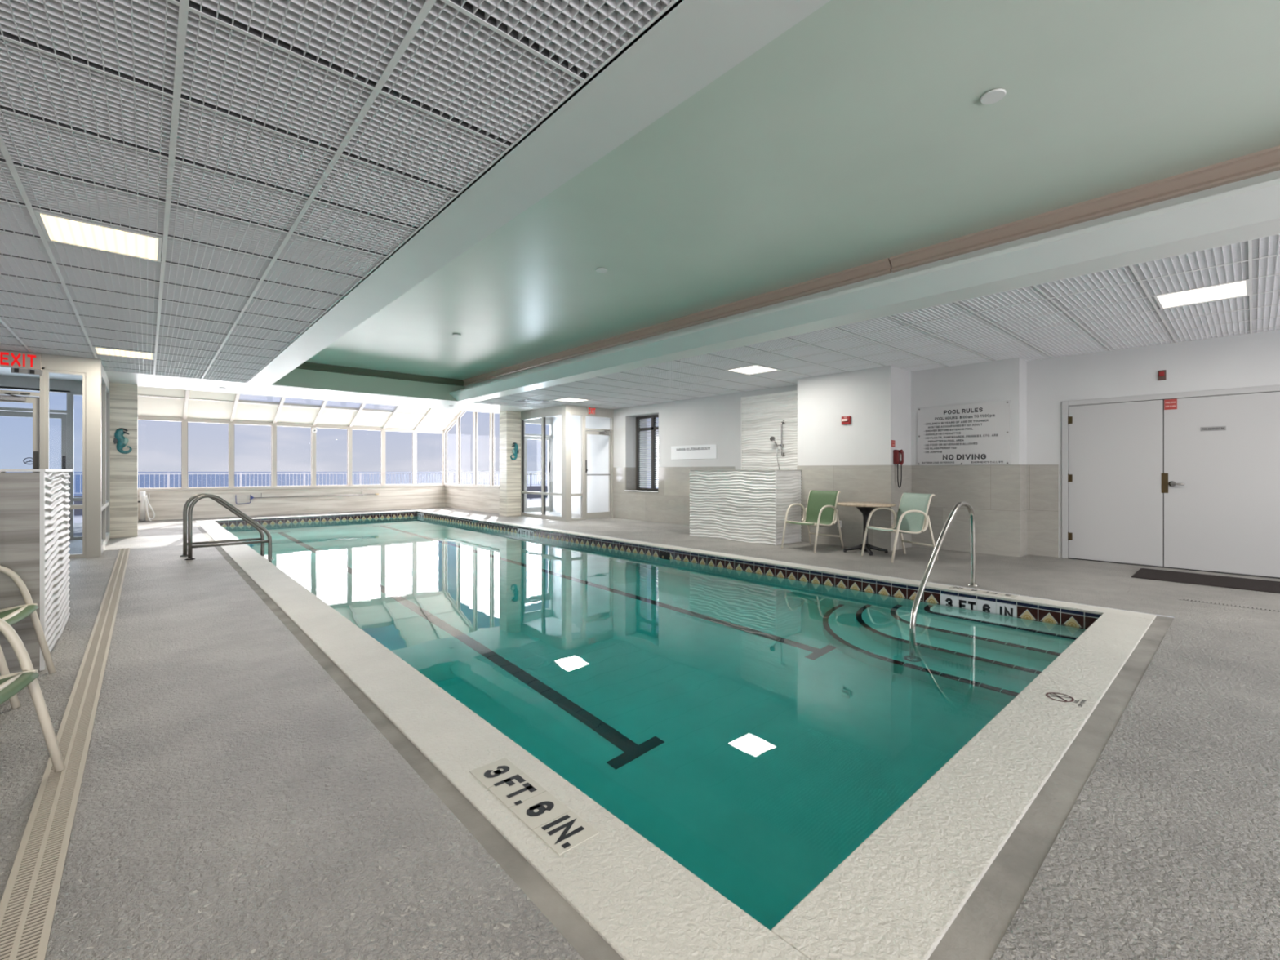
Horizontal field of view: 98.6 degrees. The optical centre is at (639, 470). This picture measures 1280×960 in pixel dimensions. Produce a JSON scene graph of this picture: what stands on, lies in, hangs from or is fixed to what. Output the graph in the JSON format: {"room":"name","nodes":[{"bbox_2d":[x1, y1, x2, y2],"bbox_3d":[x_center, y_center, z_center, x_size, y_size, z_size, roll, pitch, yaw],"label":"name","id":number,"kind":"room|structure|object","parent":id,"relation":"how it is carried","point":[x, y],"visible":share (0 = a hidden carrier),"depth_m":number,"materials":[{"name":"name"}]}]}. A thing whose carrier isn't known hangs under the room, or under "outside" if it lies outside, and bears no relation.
{"room":"indoor swimming pool","nodes":[
{"label":"indoor swimming pool","id":0,"kind":"room"},
{"bbox_2d":[0,472,39,675],"bbox_3d":[-4.437,0.605,2.646,2.130,1.190,0.135,0,0,-42],"label":"wall","id":1,"kind":"structure","parent":0,"point":[20,492],"depth_m":3.25,"materials":[{"name":"grey tile"}]},
{"bbox_2d":[0,469,72,472],"bbox_3d":[-4.922,0.000,3.201,2.148,0.020,1.630,0,0,-42],"label":"trim","id":2,"kind":"structure","parent":1,"relation":"on","point":[1,470],"depth_m":3.29,"materials":[{"name":"white stone"}]},
{"bbox_2d":[40,471,44,671],"bbox_3d":[-3.601,0.603,3.315,0.019,1.195,0.020,0,0,-42],"label":"trim","id":3,"kind":"structure","parent":1,"relation":"attached to","point":[42,473],"depth_m":3.31,"materials":[{"name":"white plastic"}]},
{"bbox_2d":[0,374,82,393],"bbox_3d":[-10.642,-1.465,8.925,2.880,0.210,0.100,0,0,-42],"label":"wall","id":4,"kind":"structure","parent":0,"point":[73,386],"depth_m":9.27,"materials":[{"name":"grey"}]},
{"bbox_2d":[0,386,70,540],"bbox_3d":[-10.270,-0.092,9.252,0.970,2.585,0.110,0,0,-42],"label":"door","id":5,"kind":"structure","parent":4,"relation":"in","point":[16,412],"depth_m":9.50,"materials":[{"name":"grey"}]},
{"bbox_2d":[70,392,82,539],"bbox_3d":[-9.741,-0.080,9.733,0.460,2.560,0.080,0,0,-42],"label":"window","id":6,"kind":"structure","parent":4,"relation":"in","point":[72,499],"depth_m":9.56,"materials":[{"name":"grey"}]},
{"bbox_2d":[25,471,70,665],"bbox_3d":[-4.193,0.603,3.862,0.157,1.195,1.590,0,0,-42],"label":"wall","id":7,"kind":"structure","parent":0,"point":[57,488],"depth_m":3.85,"materials":[{"name":"grey tile"}]},
{"bbox_2d":[0,349,110,557],"bbox_3d":[-9.596,-0.185,7.794,2.925,2.770,2.780,0,0,-42],"label":"wall","id":8,"kind":"structure","parent":0,"point":[93,368],"depth_m":7.68,"materials":[{"name":"grey paint"}]},
{"bbox_2d":[0,350,41,369],"bbox_3d":[-8.141,-1.450,7.209,0.400,0.210,0.036,0,0,-42],"label":"exit sign","id":9,"kind":"object","parent":8,"relation":"attached to","point":[12,359],"visible":1,"depth_m":7.21,"materials":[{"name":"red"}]},
{"bbox_2d":[0,366,44,469],"bbox_3d":[-8.348,-0.092,7.062,0.965,2.585,0.178,0,0,-42],"label":"door","id":10,"kind":"structure","parent":8,"relation":"in","point":[38,403],"depth_m":7.34,"materials":[{"name":"grey"}]},
{"bbox_2d":[10,367,43,375],"bbox_3d":[-8.076,-1.308,7.249,0.280,0.065,0.062,0,0,-42],"label":"emergency light","id":11,"kind":"object","parent":10,"relation":"attached to","point":[19,371],"visible":1,"depth_m":7.24,"materials":[{"name":"grey"}]},
{"bbox_2d":[44,369,85,558],"bbox_3d":[-7.869,-0.080,7.544,0.392,2.560,0.080,0,0,-42],"label":"window","id":12,"kind":"structure","parent":8,"relation":"in","point":[82,506],"depth_m":7.62,"materials":[{"name":"grey"}]},
{"bbox_2d":[101,373,106,549],"bbox_3d":[-8.156,-0.140,8.307,0.080,2.560,1.340,0,0,-42],"label":"window","id":13,"kind":"structure","parent":8,"relation":"in","point":[103,381],"depth_m":8.79,"materials":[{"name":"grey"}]},
{"bbox_2d":[110,382,137,537],"bbox_3d":[-9.446,-0.235,10.052,0.395,2.870,0.380,0,0,-42],"label":"wall","id":14,"kind":"structure","parent":0,"point":[123,397],"depth_m":9.92,"materials":[{"name":"beige tile"}]},
{"bbox_2d":[106,383,110,540],"bbox_3d":[-9.038,-0.140,9.290,0.080,2.560,1.300,0,0,-42],"label":"window","id":15,"kind":"structure","parent":14,"relation":"in","point":[108,392],"depth_m":9.76,"materials":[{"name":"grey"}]},
{"bbox_2d":[113,427,132,453],"bbox_3d":[-9.305,-0.539,9.896,0.246,0.462,0.047,0,0,-42],"label":"plaque","id":16,"kind":"object","parent":14,"relation":"attached to","point":[121,442],"visible":1,"depth_m":9.88,"materials":[{"name":"teal ceramic"}]},
{"bbox_2d":[274,424,314,486],"bbox_3d":[-9.665,-0.412,15.377,0.950,1.695,0.100,0,0,-42],"label":"window","id":17,"kind":"structure","parent":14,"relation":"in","point":[275,425],"depth_m":15.49,"materials":[{"name":"beige"}]},
{"bbox_2d":[137,484,499,491],"bbox_3d":[-8.038,0.468,14.244,7.780,0.065,3.980,0,0,-42],"label":"trim","id":18,"kind":"structure","parent":14,"relation":"attached to","point":[411,485],"depth_m":15.38,"materials":[{"name":"beige"}]},
{"bbox_2d":[314,426,350,485],"bbox_3d":[-8.962,-0.412,16.008,0.940,1.695,0.100,0,0,-42],"label":"window","id":19,"kind":"structure","parent":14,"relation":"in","point":[347,428],"depth_m":16.25,"materials":[{"name":"beige"}]},
{"bbox_2d":[350,428,383,485],"bbox_3d":[-8.262,-0.412,16.636,0.940,1.695,0.100,0,0,-42],"label":"window","id":20,"kind":"structure","parent":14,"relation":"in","point":[380,430],"depth_m":16.89,"materials":[{"name":"beige"}]},
{"bbox_2d":[383,430,415,484],"bbox_3d":[-7.559,-0.412,17.267,0.950,1.695,0.100,0,0,-42],"label":"window","id":21,"kind":"structure","parent":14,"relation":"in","point":[412,432],"depth_m":17.51,"materials":[{"name":"beige"}]},
{"bbox_2d":[415,431,444,484],"bbox_3d":[-6.848,-0.412,17.904,0.960,1.695,0.100,0,0,-42],"label":"window","id":22,"kind":"structure","parent":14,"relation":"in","point":[416,432],"depth_m":18.10,"materials":[{"name":"beige"}]},
{"bbox_2d":[444,417,457,484],"bbox_3d":[-6.102,-0.646,17.822,0.100,2.163,1.020,0,0,-42],"label":"window","id":23,"kind":"structure","parent":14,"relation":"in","point":[455,421],"depth_m":18.13,"materials":[{"name":"beige"}]},
{"bbox_2d":[415,414,456,431],"bbox_3d":[-6.491,-1.519,17.506,0.960,0.502,1.030,0,0,-42],"label":"window","id":24,"kind":"structure","parent":23,"relation":"attached to","point":[431,422],"depth_m":17.49,"materials":[{"name":"beige"}]},
{"bbox_2d":[457,410,473,484],"bbox_3d":[-5.357,-0.888,16.992,0.100,2.647,1.210,0,0,-42],"label":"window","id":25,"kind":"structure","parent":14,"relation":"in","point":[463,412],"depth_m":17.39,"materials":[{"name":"beige"}]},
{"bbox_2d":[473,411,490,485],"bbox_3d":[-4.596,-1.103,16.143,0.100,3.075,1.070,0,0,-42],"label":"window","id":26,"kind":"structure","parent":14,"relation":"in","point":[475,413],"depth_m":16.49,"materials":[{"name":"beige"}]},
{"bbox_2d":[137,417,184,488],"bbox_3d":[-11.792,-0.412,13.468,0.995,1.695,0.100,0,0,-42],"label":"window","id":27,"kind":"structure","parent":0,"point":[181,421],"depth_m":13.74,"materials":[{"name":"beige"}]},
{"bbox_2d":[184,420,231,488],"bbox_3d":[-11.070,-0.412,14.116,0.945,1.695,0.100,0,0,-42],"label":"window","id":28,"kind":"structure","parent":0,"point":[185,421],"depth_m":14.05,"materials":[{"name":"beige"}]},
{"bbox_2d":[231,422,274,487],"bbox_3d":[-10.369,-0.412,14.746,0.940,1.695,0.100,0,0,-42],"label":"window","id":29,"kind":"structure","parent":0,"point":[233,424],"depth_m":14.84,"materials":[{"name":"beige"}]},
{"bbox_2d":[0,367,561,417],"bbox_3d":[-6.546,-2.335,11.451,12.350,1.530,1.810,0,0,-42],"label":"wall","id":30,"kind":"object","parent":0,"point":[113,376],"visible":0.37,"depth_m":10.77,"materials":[{"name":"white paint"}]},
{"bbox_2d":[137,415,444,432],"bbox_3d":[-9.327,-1.305,15.681,7.660,0.090,0.120,0,0,-42],"label":"trim","id":31,"kind":"structure","parent":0,"point":[139,416],"depth_m":15.11,"materials":[{"name":"beige"}]},
{"bbox_2d":[137,394,186,419],"bbox_3d":[-11.435,-1.519,13.070,0.995,0.502,1.030,0,0,-42],"label":"window","id":32,"kind":"structure","parent":31,"relation":"attached to","point":[148,405],"depth_m":13.08,"materials":[{"name":"beige"}]},
{"bbox_2d":[137,386,187,399],"bbox_3d":[-10.607,-2.015,12.147,0.995,0.670,1.450,0,0,-42],"label":"window","id":33,"kind":"structure","parent":32,"relation":"on","point":[142,390],"depth_m":12.59,"materials":[{"name":"beige"}]},
{"bbox_2d":[184,398,235,422],"bbox_3d":[-10.713,-1.519,13.718,0.945,0.502,1.030,0,0,-42],"label":"window","id":34,"kind":"structure","parent":31,"relation":"attached to","point":[199,408],"depth_m":13.69,"materials":[{"name":"beige"}]},
{"bbox_2d":[186,390,238,403],"bbox_3d":[-9.885,-2.015,12.795,0.945,0.670,1.450,0,0,-42],"label":"window","id":35,"kind":"structure","parent":34,"relation":"on","point":[191,393],"depth_m":13.19,"materials":[{"name":"beige"}]},
{"bbox_2d":[231,400,280,423],"bbox_3d":[-10.011,-1.519,14.348,0.940,0.502,1.030,0,0,-42],"label":"window","id":36,"kind":"structure","parent":31,"relation":"attached to","point":[245,410],"depth_m":14.29,"materials":[{"name":"beige"}]},
{"bbox_2d":[274,402,321,425],"bbox_3d":[-9.308,-1.519,14.979,0.950,0.502,1.030,0,0,-42],"label":"window","id":37,"kind":"structure","parent":31,"relation":"attached to","point":[288,412],"depth_m":14.93,"materials":[{"name":"beige"}]},
{"bbox_2d":[276,406,319,423],"bbox_3d":[-9.328,-1.510,15.001,0.880,0.393,0.970,0,0,-42],"label":"shade","id":38,"kind":"object","parent":37,"relation":"attached to","point":[300,415],"depth_m":14.97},
{"bbox_2d":[314,405,359,427],"bbox_3d":[-8.605,-1.519,15.610,0.940,0.502,1.030,0,0,-42],"label":"window","id":39,"kind":"structure","parent":31,"relation":"attached to","point":[332,415],"depth_m":15.56,"materials":[{"name":"beige"}]},
{"bbox_2d":[350,408,394,428],"bbox_3d":[-7.905,-1.519,16.237,0.940,0.502,1.030,0,0,-42],"label":"window","id":40,"kind":"structure","parent":31,"relation":"attached to","point":[366,417],"depth_m":16.19,"materials":[{"name":"beige"}]},
{"bbox_2d":[383,412,426,430],"bbox_3d":[-7.202,-1.519,16.869,0.950,0.502,1.030,0,0,-42],"label":"window","id":41,"kind":"structure","parent":31,"relation":"attached to","point":[399,420],"depth_m":16.86,"materials":[{"name":"beige"}]},
{"bbox_2d":[395,405,432,415],"bbox_3d":[-6.374,-2.015,15.946,0.950,0.670,1.450,0,0,-42],"label":"window","id":42,"kind":"structure","parent":41,"relation":"attached to","point":[401,409],"depth_m":16.36,"materials":[{"name":"beige"}]},
{"bbox_2d":[137,485,444,520],"bbox_3d":[-9.363,0.850,15.661,7.980,0.700,0.220,0,0,-42],"label":"wall","id":43,"kind":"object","parent":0,"point":[166,505],"visible":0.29,"depth_m":15.28,"materials":[{"name":"tile"}]},
{"bbox_3d":[-10.150,0.667,14.757,0.012,0.145,0.075,0,0,-42],"label":"hook","id":44,"kind":"object","parent":43,"relation":"attached to","visible":0},
{"bbox_2d":[235,493,378,504],"bbox_3d":[-9.257,0.754,15.555,3.525,0.259,0.034,0,0,-42],"label":"skimmer","id":45,"kind":"object","parent":44,"relation":"hanging from","point":[251,496],"visible":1,"depth_m":15.14,"materials":[{"name":"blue metal"}]},
{"bbox_2d":[73,497,547,523],"bbox_3d":[-9.716,1.340,16.070,25.000,0.220,9.100,0,0,-42],"label":"floor","id":46,"kind":"structure","parent":0,"point":[532,502],"depth_m":19.84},
{"bbox_2d":[73,485,547,515],"bbox_3d":[-12.154,0.965,18.787,25.000,0.530,0.200,0,0,-42],"label":"wall","id":47,"kind":"structure","parent":46,"relation":"on","point":[529,488],"depth_m":25.07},
{"bbox_2d":[73,471,547,493],"bbox_3d":[-12.157,0.380,18.784,25.007,0.640,0.060,0,0,-42],"label":"terrace railing","id":48,"kind":"object","parent":47,"relation":"on","point":[453,473],"visible":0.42,"depth_m":19.11,"materials":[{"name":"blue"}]},
{"bbox_2d":[0,0,684,382],"bbox_3d":[-3.639,-1.595,2.512,4.737,0.050,15.400,0,0,-42],"label":"ceiling","id":49,"kind":"structure","parent":0,"point":[225,68],"depth_m":2.65,"materials":[{"name":"white plastic"}]},
{"bbox_2d":[34,210,162,262],"bbox_3d":[-3.641,-1.608,3.740,0.585,0.074,0.570,0,0,-42],"label":"ceiling light","id":50,"kind":"object","parent":49,"relation":"attached to","point":[54,227],"visible":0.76,"depth_m":3.71,"materials":[{"name":"white plastic"}]},
{"bbox_2d":[93,346,154,359],"bbox_3d":[-6.920,-1.608,7.394,0.585,0.074,0.570,0,0,-42],"label":"ceiling light","id":51,"kind":"object","parent":49,"relation":"attached to","point":[101,351],"visible":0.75,"depth_m":7.37,"materials":[{"name":"white"}]},
{"bbox_2d":[272,368,464,400],"bbox_3d":[-5.381,-1.837,11.328,3.720,0.526,0.070,0,0,-42],"label":"ceiling","id":52,"kind":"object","parent":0,"point":[303,378],"visible":0.5,"depth_m":11.13,"materials":[{"name":"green paint"}]},
{"bbox_2d":[296,361,463,386],"bbox_3d":[-5.362,-1.988,11.261,3.660,0.135,0.055,0,0,-42],"label":"trim","id":53,"kind":"structure","parent":52,"relation":"attached to","point":[307,366],"depth_m":11.25,"materials":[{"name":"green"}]},
{"bbox_2d":[427,408,462,417],"bbox_3d":[-5.663,-2.015,16.583,0.960,0.670,1.450,0,0,-42],"label":"window","id":54,"kind":"structure","parent":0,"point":[434,411],"depth_m":16.99,"materials":[{"name":"beige"}]},
{"bbox_2d":[444,485,499,513],"bbox_3d":[-5.103,0.850,16.783,0.140,0.700,3.800,0,0,-42],"label":"wall","id":55,"kind":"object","parent":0,"point":[475,499],"visible":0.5,"depth_m":16.61,"materials":[{"name":"tile"}]},
{"bbox_2d":[386,0,591,74],"bbox_3d":[-0.564,-1.820,5.271,13.000,0.040,15.400,0,0,-42],"label":"ceiling","id":56,"kind":"structure","parent":0,"point":[523,1],"depth_m":2.17,"materials":[{"name":"grey"}]},
{"bbox_2d":[490,413,499,486],"bbox_3d":[-3.982,-1.256,15.458,0.100,3.383,0.770,0,0,-42],"label":"window","id":57,"kind":"structure","parent":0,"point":[492,415],"depth_m":15.70,"materials":[{"name":"beige"}]},
{"bbox_2d":[499,410,520,516],"bbox_3d":[-3.457,-0.235,14.660,0.425,2.870,0.400,0,0,-42],"label":"wall","id":58,"kind":"structure","parent":0,"point":[509,421],"depth_m":14.51,"materials":[{"name":"beige tile"}]},
{"bbox_2d":[510,442,519,460],"bbox_3d":[-3.302,-0.514,14.502,0.246,0.462,0.047,0,0,-42],"label":"plaque","id":59,"kind":"object","parent":58,"relation":"attached to","point":[515,451],"visible":1,"depth_m":14.50,"materials":[{"name":"teal ceramic"}]},
{"bbox_2d":[524,417,552,423],"bbox_3d":[-3.120,-1.478,15.741,1.380,0.185,0.120,0,0,-42],"label":"wall","id":60,"kind":"structure","parent":0,"point":[548,420],"depth_m":15.87,"materials":[{"name":"grey"}]},
{"bbox_2d":[524,422,552,512],"bbox_3d":[-2.957,-0.092,15.881,0.950,2.585,0.110,0,0,-42],"label":"door","id":61,"kind":"structure","parent":60,"relation":"in","point":[537,437],"depth_m":16.05,"materials":[{"name":"grey"}]},
{"bbox_2d":[247,0,831,385],"bbox_3d":[-1.741,-1.835,4.215,0.363,0.530,15.400,0,0,-42],"label":"ceiling","id":62,"kind":"structure","parent":0,"point":[698,42],"depth_m":2.54,"materials":[{"name":"white paint"}]},
{"bbox_2d":[520,404,613,521],"bbox_3d":[-2.135,-0.185,14.583,1.460,2.770,2.740,0,0,-42],"label":"wall","id":63,"kind":"structure","parent":0,"point":[566,410],"depth_m":13.16,"materials":[{"name":"grey paint"}]},
{"bbox_2d":[520,415,542,516],"bbox_3d":[-2.789,-0.115,14.278,0.080,2.540,1.060,0,0,-42],"label":"window","id":64,"kind":"structure","parent":63,"relation":"in","point":[522,492],"depth_m":14.61,"materials":[{"name":"grey"}]},
{"bbox_2d":[542,413,562,519],"bbox_3d":[-2.131,-0.115,13.545,0.080,2.540,0.910,0,0,-42],"label":"window","id":65,"kind":"structure","parent":63,"relation":"in","point":[544,493],"depth_m":13.83,"materials":[{"name":"grey"}]},
{"bbox_2d":[570,413,583,520],"bbox_3d":[-1.545,-0.092,13.338,0.395,2.585,0.080,0,0,-42],"label":"window","id":66,"kind":"structure","parent":63,"relation":"in","point":[581,494],"depth_m":13.43,"materials":[{"name":"grey"}]},
{"bbox_2d":[583,413,613,519],"bbox_3d":[-1.028,-0.092,13.750,0.925,2.585,0.178,0,0,-42],"label":"door","id":67,"kind":"structure","parent":63,"relation":"in","point":[610,433],"depth_m":13.86,"materials":[{"name":"grey"}]},
{"bbox_2d":[0,506,1279,959],"bbox_3d":[-2.568,1.200,7.504,13.000,0.001,21.400,0,0,-42],"label":"floor","id":68,"kind":"structure","parent":0,"point":[235,802],"depth_m":2.05,"materials":[{"name":"concrete"}]},
{"bbox_2d":[0,565,56,708],"bbox_3d":[-3.632,0.758,2.821,0.770,0.891,0.611,0,0,-34],"label":"patio chair","id":69,"kind":"object","parent":68,"relation":"on","point":[13,615],"visible":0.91,"depth_m":3.17,"materials":[{"name":"beige plastic"}]},
{"bbox_2d":[0,618,65,772],"bbox_3d":[-2.506,0.758,1.769,0.770,0.891,0.611,0,0,-28],"label":"patio chair","id":70,"kind":"object","parent":68,"relation":"on","point":[11,684],"visible":1,"depth_m":2.14,"materials":[{"name":"beige"}]},
{"bbox_2d":[0,547,130,959],"bbox_3d":[-3.922,1.196,4.008,0.115,0.006,12.004,0,0,-42],"label":"drain","id":71,"kind":"object","parent":68,"relation":"on","point":[28,904],"visible":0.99,"depth_m":1.88,"materials":[{"name":"beige plastic"}]},
{"bbox_2d":[137,491,155,521],"bbox_3d":[-11.730,0.850,13.093,0.279,0.700,0.330,0,0,-7],"label":"rack","id":72,"kind":"object","parent":68,"relation":"on","point":[144,502],"visible":1,"depth_m":13.04,"materials":[{"name":"white plastic"}]},
{"bbox_2d":[179,493,273,563],"bbox_3d":[-5.904,1.210,7.883,1.040,1.779,0.528,0,0,-42],"label":"pool ladder","id":73,"kind":"object","parent":68,"relation":"attached to","point":[197,497],"visible":0.86,"depth_m":7.75,"materials":[{"name":"grey metal"}]},
{"bbox_2d":[192,510,1173,959],"bbox_3d":[-3.222,1.886,8.885,5.470,1.387,16.670,0,0,-42],"label":"swimming pool","id":74,"kind":"object","parent":68,"relation":"in","point":[947,874],"visible":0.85,"depth_m":1.95,"materials":[{"name":"paint"}]},
{"bbox_2d":[469,757,599,855],"bbox_3d":[-0.407,1.195,2.001,0.157,0.004,0.638,0,0,-42],"label":"depth marker","id":75,"kind":"object","parent":74,"relation":"on","point":[561,828],"visible":1,"depth_m":1.95,"materials":[{"name":"white tile"}]},
{"bbox_2d":[222,515,1087,930],"bbox_3d":[-3.163,2.078,8.938,4.842,1.445,15.882,0,0,-42],"label":"pool water","id":76,"kind":"object","parent":74,"relation":"in","point":[756,730],"visible":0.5,"depth_m":3.69,"materials":[{"name":"teal liquid"}]},
{"bbox_2d":[909,501,979,629],"bbox_3d":[2.905,1.245,5.233,1.655,1.875,0.140,0,0,-42],"label":"handrail","id":77,"kind":"object","parent":74,"relation":"attached to","point":[972,523],"visible":0.78,"depth_m":5.22,"materials":[{"name":"silver metal"}]},
{"bbox_2d":[781,489,844,552],"bbox_3d":[2.664,0.758,8.500,0.770,0.891,0.611,0,0,-38],"label":"patio chair","id":78,"kind":"object","parent":68,"relation":"on","point":[820,509],"visible":1,"depth_m":8.56,"materials":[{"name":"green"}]},
{"bbox_2d":[836,502,895,555],"bbox_3d":[3.312,0.838,8.078,0.804,0.724,0.804,0,0,-42],"label":"round table","id":79,"kind":"object","parent":68,"relation":"on","point":[865,508],"visible":0.94,"depth_m":8.03,"materials":[{"name":"beige stone"}]},
{"bbox_2d":[860,492,938,563],"bbox_3d":[3.556,0.758,7.561,0.770,0.891,0.611,0,0,-17],"label":"patio chair","id":80,"kind":"object","parent":68,"relation":"on","point":[912,517],"visible":1,"depth_m":7.57,"materials":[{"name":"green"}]},
{"bbox_2d":[1131,568,1279,593],"bbox_3d":[6.422,1.192,5.772,0.790,0.015,1.815,0,0,-42],"label":"door mat","id":81,"kind":"object","parent":68,"relation":"on","point":[1269,586],"visible":1,"depth_m":5.96,"materials":[{"name":"black rubber"}]},
{"bbox_2d":[1178,598,1279,612],"bbox_3d":[6.192,1.198,3.850,0.060,0.004,3.460,0,0,-42],"label":"drain","id":82,"kind":"object","parent":68,"relation":"on","point":[1180,598],"visible":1,"depth_m":4.89,"materials":[{"name":"plastic"}]},
{"bbox_2d":[552,384,797,514],"bbox_3d":[0.500,-0.435,13.279,0.720,3.270,8.700,0,0,-42],"label":"wall","id":83,"kind":"structure","parent":0,"point":[712,420],"depth_m":13.24,"materials":[{"name":"white paint"}]},
{"bbox_2d":[624,414,658,492],"bbox_3d":[0.187,-0.430,13.388,0.461,1.860,1.200,0,0,-42],"label":"window","id":84,"kind":"structure","parent":83,"relation":"in","point":[653,428],"depth_m":13.62,"materials":[{"name":"brown metal"}]},
{"bbox_2d":[671,444,716,459],"bbox_3d":[1.152,-0.405,12.003,0.013,0.300,1.330,0,0,-42],"label":"warning sign","id":85,"kind":"object","parent":83,"relation":"attached to","point":[695,451],"visible":1,"depth_m":11.96,"materials":[{"name":"white"}]},
{"bbox_2d":[769,420,785,469],"bbox_3d":[2.568,-0.243,10.241,0.321,1.394,0.109,0,0,-11],"label":"shower","id":86,"kind":"object","parent":83,"relation":"attached to","point":[771,438],"visible":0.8,"depth_m":10.22,"materials":[{"name":"silver metal"}]},
{"bbox_2d":[613,464,1058,557],"bbox_3d":[2.325,0.557,10.637,1.132,1.285,9.130,0,0,-42],"label":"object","id":87,"kind":"structure","parent":83,"relation":"attached to","point":[1015,507],"depth_m":8.33,"materials":[{"name":"beige tile"}]},
{"bbox_2d":[689,470,801,545],"bbox_3d":[2.056,0.598,9.984,1.364,1.205,1.883,0,0,-42],"label":"wall","id":88,"kind":"structure","parent":0,"point":[737,505],"depth_m":9.30,"materials":[{"name":"white tile"}]},
{"bbox_2d":[774,470,776,545],"bbox_3d":[2.181,0.598,8.831,0.018,1.205,0.018,0,0,-42],"label":"trim","id":89,"kind":"structure","parent":88,"relation":"attached to","point":[775,470],"depth_m":8.83,"materials":[{"name":"white plastic"}]},
{"bbox_2d":[306,0,1279,379],"bbox_3d":[-0.211,-2.078,5.588,3.750,0.045,15.400,0,0,-42],"label":"ceiling","id":90,"kind":"structure","parent":0,"point":[862,133],"depth_m":3.58,"materials":[{"name":"green paint"}]},
{"bbox_2d":[462,145,1279,386],"bbox_3d":[-0.229,-1.990,5.571,3.700,0.130,15.400,0,0,-42],"label":"trim","id":91,"kind":"structure","parent":90,"relation":"attached to","point":[1266,161],"depth_m":4.76,"materials":[{"name":"beige"}]},
{"bbox_2d":[980,88,1006,104],"bbox_3d":[1.930,-2.047,3.008,0.120,0.016,0.120,0,0,-42],"label":"sprinkler cover","id":92,"kind":"object","parent":90,"relation":"attached to","point":[994,95],"visible":1,"depth_m":3.00,"materials":[{"name":"white plastic"}]},
{"bbox_2d":[797,365,911,466],"bbox_3d":[3.709,-0.435,9.253,1.320,3.270,1.580,0,0,-42],"label":"wall","id":93,"kind":"structure","parent":0,"point":[877,401],"depth_m":8.66,"materials":[{"name":"white paint"}]},
{"bbox_2d":[740,390,797,469],"bbox_3d":[2.576,-0.136,10.403,0.030,2.672,1.645,0,0,-42],"label":"trim","id":94,"kind":"structure","parent":93,"relation":"attached to","point":[794,390],"depth_m":11.00,"materials":[{"name":"white plastic"}]},
{"bbox_2d":[741,391,797,469],"bbox_3d":[2.580,-0.130,10.403,0.024,2.660,1.620,0,0,-42],"label":"wall","id":95,"kind":"structure","parent":93,"relation":"attached to","point":[762,415],"depth_m":10.51,"materials":[{"name":"white tile"}]},
{"bbox_2d":[893,448,904,487],"bbox_3d":[3.915,-0.033,8.282,0.170,0.577,0.138,0,0,-42],"label":"wall phone","id":96,"kind":"object","parent":93,"relation":"attached to","point":[898,455],"visible":1,"depth_m":8.25,"materials":[{"name":"red plastic"}]},
{"bbox_2d":[449,169,1279,408],"bbox_3d":[2.504,-1.835,8.024,4.355,0.530,15.400,0,0,-42],"label":"ceiling","id":97,"kind":"structure","parent":0,"point":[1270,245],"depth_m":5.65,"materials":[{"name":"white paint"}]},
{"bbox_2d":[514,398,548,403],"bbox_3d":[-2.433,-1.563,12.347,0.570,0.012,0.530,0,0,-42],"label":"ceiling vent","id":98,"kind":"object","parent":97,"relation":"in","point":[526,400],"visible":1,"depth_m":12.32,"materials":[{"name":"grey metal"}]},
{"bbox_2d":[554,397,588,402],"bbox_3d":[-1.522,-1.608,12.245,0.600,0.074,0.580,0,0,-42],"label":"ceiling light","id":99,"kind":"object","parent":97,"relation":"attached to","point":[568,399],"visible":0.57,"depth_m":12.32,"materials":[{"name":"white"}]},
{"bbox_2d":[727,364,777,374],"bbox_3d":[1.758,-1.608,8.590,0.600,0.074,0.580,0,0,-42],"label":"ceiling light","id":100,"kind":"object","parent":97,"relation":"attached to","point":[756,369],"visible":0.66,"depth_m":8.62,"materials":[{"name":"white"}]},
{"bbox_2d":[1153,280,1248,309],"bbox_3d":[5.037,-1.608,4.936,0.600,0.074,0.580,0,0,-42],"label":"ceiling light","id":101,"kind":"object","parent":97,"relation":"attached to","point":[1237,289],"visible":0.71,"depth_m":4.93,"materials":[{"name":"white"}]},
{"bbox_2d":[911,357,1026,465],"bbox_3d":[4.996,-0.435,8.372,0.580,3.270,1.450,0,0,-42],"label":"wall","id":102,"kind":"structure","parent":0,"point":[1003,380],"depth_m":8.00,"materials":[{"name":"white paint"}]},
{"bbox_2d":[917,400,1010,465],"bbox_3d":[4.771,-0.542,8.173,0.018,0.900,1.245,0,0,-42],"label":"sign","id":103,"kind":"object","parent":102,"relation":"attached to","point":[976,433],"visible":1,"depth_m":8.13,"materials":[{"name":"grey plastic"}]},
{"bbox_2d":[1026,328,1279,557],"bbox_3d":[7.482,-0.435,5.887,0.200,3.270,5.570,0,0,-42],"label":"wall","id":104,"kind":"structure","parent":0,"point":[1246,360],"depth_m":7.04,"materials":[{"name":"white paint"}]},
{"bbox_2d":[1062,385,1279,578],"bbox_3d":[6.792,0.122,6.503,0.143,2.155,2.910,0,0,-42],"label":"door","id":105,"kind":"structure","parent":104,"relation":"in","point":[1190,481],"depth_m":6.74,"materials":[{"name":"grey paint"}]},
{"label":"outside","id":106,"kind":"structure","parent":0,"visible":0},
{"bbox_2d":[5,471,657,540],"bbox_3d":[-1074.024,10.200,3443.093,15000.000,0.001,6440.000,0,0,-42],"label":"sea","id":107,"kind":"structure","parent":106,"point":[255,480],"depth_m":637.76,"materials":[{"name":"blue liquid"}]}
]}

